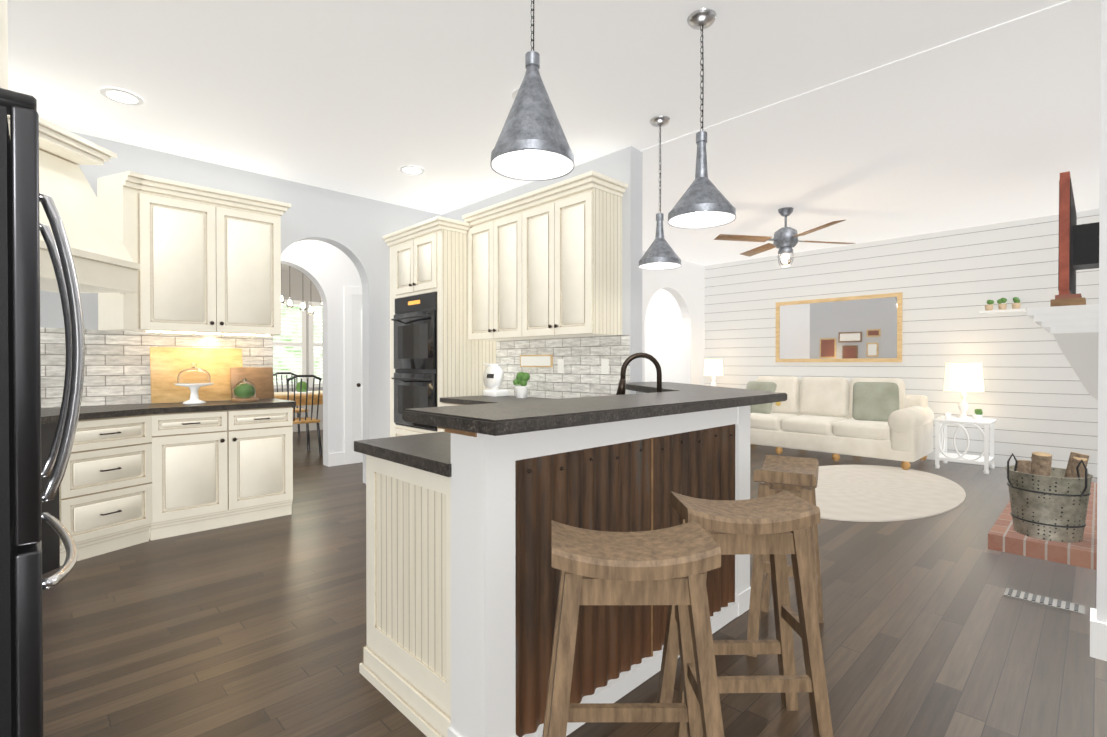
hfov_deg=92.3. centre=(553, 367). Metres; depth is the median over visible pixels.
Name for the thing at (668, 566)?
bar stool
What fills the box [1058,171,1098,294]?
wall-mounted tv
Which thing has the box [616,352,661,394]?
tap
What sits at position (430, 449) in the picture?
countertop
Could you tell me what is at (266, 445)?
base cabinet
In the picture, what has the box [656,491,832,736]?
bar stool
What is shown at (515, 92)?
recessed light
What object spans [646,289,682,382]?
wall
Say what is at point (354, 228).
wall
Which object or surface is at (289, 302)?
dining chandelier
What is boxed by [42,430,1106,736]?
floor
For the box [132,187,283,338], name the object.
upper cabinet
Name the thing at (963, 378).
table lamp
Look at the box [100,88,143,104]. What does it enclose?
recessed light
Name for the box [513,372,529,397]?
potted plant
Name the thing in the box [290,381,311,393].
decor
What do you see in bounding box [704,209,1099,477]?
wall
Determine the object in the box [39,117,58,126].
upper cabinet
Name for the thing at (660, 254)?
pendant light
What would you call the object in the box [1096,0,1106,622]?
wall
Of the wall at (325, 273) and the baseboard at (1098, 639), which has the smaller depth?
the baseboard at (1098, 639)
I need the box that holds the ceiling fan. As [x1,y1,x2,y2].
[714,207,854,266]
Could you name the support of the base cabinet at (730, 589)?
on the floor
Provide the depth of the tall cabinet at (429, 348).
4.91 m
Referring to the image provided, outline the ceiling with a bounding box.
[7,0,1100,265]
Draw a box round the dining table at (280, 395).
[274,391,322,405]
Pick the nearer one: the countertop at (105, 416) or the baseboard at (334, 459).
the countertop at (105, 416)
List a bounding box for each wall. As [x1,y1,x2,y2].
[40,131,441,483]
[274,240,361,465]
[442,146,642,393]
[642,251,704,384]
[645,317,645,381]
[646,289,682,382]
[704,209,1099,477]
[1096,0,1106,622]
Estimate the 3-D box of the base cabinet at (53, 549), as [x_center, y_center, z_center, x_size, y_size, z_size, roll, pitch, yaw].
[-3.144,0.759,2.691,0.954,0.870,0.955,0,1,-44]
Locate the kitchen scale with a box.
[483,364,507,396]
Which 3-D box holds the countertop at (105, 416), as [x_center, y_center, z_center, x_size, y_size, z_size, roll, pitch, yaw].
[-2.817,0.299,3.318,2.390,0.040,1.461,0,1,-44]
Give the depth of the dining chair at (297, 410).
8.76 m
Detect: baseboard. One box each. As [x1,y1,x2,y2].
[328,451,362,466]
[1090,616,1106,660]
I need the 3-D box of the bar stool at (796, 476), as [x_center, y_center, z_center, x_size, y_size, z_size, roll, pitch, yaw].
[1.040,0.812,2.365,0.282,0.769,0.492,0,1,28]
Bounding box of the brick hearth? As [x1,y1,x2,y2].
[988,482,1096,569]
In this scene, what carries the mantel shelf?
attached to the wall
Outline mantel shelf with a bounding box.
[1027,293,1098,399]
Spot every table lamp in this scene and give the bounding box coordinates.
[704,359,722,385]
[943,363,983,418]
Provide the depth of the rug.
4.91 m
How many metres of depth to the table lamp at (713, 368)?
8.29 m
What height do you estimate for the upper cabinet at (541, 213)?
1.081 m
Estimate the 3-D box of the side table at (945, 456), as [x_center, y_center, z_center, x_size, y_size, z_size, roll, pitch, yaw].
[4.760,0.882,6.157,0.520,0.570,0.520,0,1,-44]
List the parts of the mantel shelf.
decorative mantel shelf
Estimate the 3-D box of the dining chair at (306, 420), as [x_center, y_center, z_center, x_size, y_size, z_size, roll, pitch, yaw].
[-3.379,0.628,7.043,0.473,1.068,0.522,0,1,-44]
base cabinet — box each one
[41,435,67,573]
[68,427,171,560]
[168,423,239,536]
[240,419,292,523]
[359,430,709,736]
[666,402,772,617]
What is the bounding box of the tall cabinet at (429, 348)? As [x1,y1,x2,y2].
[386,222,497,389]
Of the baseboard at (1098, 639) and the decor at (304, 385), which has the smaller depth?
the baseboard at (1098, 639)
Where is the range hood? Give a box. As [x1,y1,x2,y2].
[8,115,175,334]
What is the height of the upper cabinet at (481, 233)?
1.081 m
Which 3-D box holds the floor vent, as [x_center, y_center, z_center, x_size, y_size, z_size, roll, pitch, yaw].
[2.501,1.189,2.716,0.120,0.008,0.300,0,1,-44]
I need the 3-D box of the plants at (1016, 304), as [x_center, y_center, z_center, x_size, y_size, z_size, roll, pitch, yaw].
[5.162,-0.717,6.117,0.138,0.169,0.400,0,1,-44]
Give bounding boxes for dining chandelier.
[281,293,292,307]
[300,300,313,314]
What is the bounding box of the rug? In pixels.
[815,465,965,521]
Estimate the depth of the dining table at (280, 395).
7.51 m
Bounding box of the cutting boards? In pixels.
[150,347,273,403]
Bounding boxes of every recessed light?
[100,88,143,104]
[399,166,424,174]
[512,89,518,99]
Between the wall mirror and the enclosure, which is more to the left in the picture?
the enclosure
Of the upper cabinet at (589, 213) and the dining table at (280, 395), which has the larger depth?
the dining table at (280, 395)
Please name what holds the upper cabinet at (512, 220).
attached to the wall at (624, 165)
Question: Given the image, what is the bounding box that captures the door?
[344,286,362,464]
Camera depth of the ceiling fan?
5.56 m
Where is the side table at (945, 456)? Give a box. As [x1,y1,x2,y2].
[933,416,996,473]
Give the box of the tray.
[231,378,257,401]
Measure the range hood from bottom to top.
1.021 m
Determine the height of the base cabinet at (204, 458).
0.870 m
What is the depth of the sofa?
6.62 m
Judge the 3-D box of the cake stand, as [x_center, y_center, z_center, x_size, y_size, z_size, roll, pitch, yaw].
[-2.715,0.120,4.021,0.250,0.305,0.250,0,1,-44]
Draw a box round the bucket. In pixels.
[1005,452,1092,542]
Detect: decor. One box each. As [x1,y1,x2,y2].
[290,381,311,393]
[945,409,982,420]
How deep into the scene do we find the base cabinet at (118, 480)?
3.43 m
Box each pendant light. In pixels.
[490,0,573,180]
[638,116,680,269]
[668,9,735,228]
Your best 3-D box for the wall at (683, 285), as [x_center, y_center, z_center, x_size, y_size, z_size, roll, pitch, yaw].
[0.862,-0.265,7.397,4.820,2.844,0.150,0,1,-44]
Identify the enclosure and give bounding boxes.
[0,0,7,116]
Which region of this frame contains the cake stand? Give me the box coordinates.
[175,363,213,403]
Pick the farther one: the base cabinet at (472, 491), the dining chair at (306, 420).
the dining chair at (306, 420)
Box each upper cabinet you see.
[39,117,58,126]
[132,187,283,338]
[466,210,497,341]
[498,202,557,341]
[526,190,557,337]
[558,178,625,337]
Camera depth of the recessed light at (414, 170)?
4.49 m
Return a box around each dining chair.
[273,372,309,437]
[287,375,321,454]
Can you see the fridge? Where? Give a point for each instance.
(23, 584)
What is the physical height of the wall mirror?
0.900 m
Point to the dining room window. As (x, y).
(289, 348)
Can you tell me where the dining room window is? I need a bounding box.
[273,300,322,388]
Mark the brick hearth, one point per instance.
(1004, 536)
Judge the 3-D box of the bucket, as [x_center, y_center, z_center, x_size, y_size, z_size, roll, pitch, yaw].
[3.218,0.812,3.468,0.424,0.550,0.424,0,1,-44]
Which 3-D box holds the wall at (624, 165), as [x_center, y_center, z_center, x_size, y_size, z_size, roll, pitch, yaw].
[-0.325,-0.249,5.054,0.150,2.850,2.750,0,1,-44]
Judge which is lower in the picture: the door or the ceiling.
the door
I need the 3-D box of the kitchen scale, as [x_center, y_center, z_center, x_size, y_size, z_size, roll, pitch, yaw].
[-0.539,0.115,4.911,0.220,0.300,0.230,0,1,-44]
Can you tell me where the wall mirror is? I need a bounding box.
[775,292,902,361]
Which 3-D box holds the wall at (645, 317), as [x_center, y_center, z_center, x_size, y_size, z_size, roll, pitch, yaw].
[0.554,-0.280,8.989,3.340,2.850,0.180,0,1,-44]
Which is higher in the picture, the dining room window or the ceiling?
the ceiling
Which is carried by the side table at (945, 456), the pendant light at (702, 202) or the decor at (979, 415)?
the decor at (979, 415)
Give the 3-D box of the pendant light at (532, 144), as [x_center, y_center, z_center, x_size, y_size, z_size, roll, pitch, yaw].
[-0.076,-1.188,1.925,0.304,0.922,0.304,0,1,-44]
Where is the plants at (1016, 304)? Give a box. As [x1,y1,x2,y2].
[979,297,1025,313]
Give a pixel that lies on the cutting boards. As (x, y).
(226, 369)
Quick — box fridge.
[0,88,84,736]
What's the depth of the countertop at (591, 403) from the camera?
2.02 m
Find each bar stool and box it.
[542,520,723,736]
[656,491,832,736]
[747,455,823,656]
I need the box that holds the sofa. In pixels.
[746,376,933,469]
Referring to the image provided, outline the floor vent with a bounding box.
[1004,588,1084,614]
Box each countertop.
[41,399,295,434]
[354,418,705,477]
[390,382,786,437]
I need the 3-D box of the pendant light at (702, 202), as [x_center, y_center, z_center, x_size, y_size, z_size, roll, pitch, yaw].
[0.703,-1.176,2.523,0.314,0.956,0.314,0,1,-44]

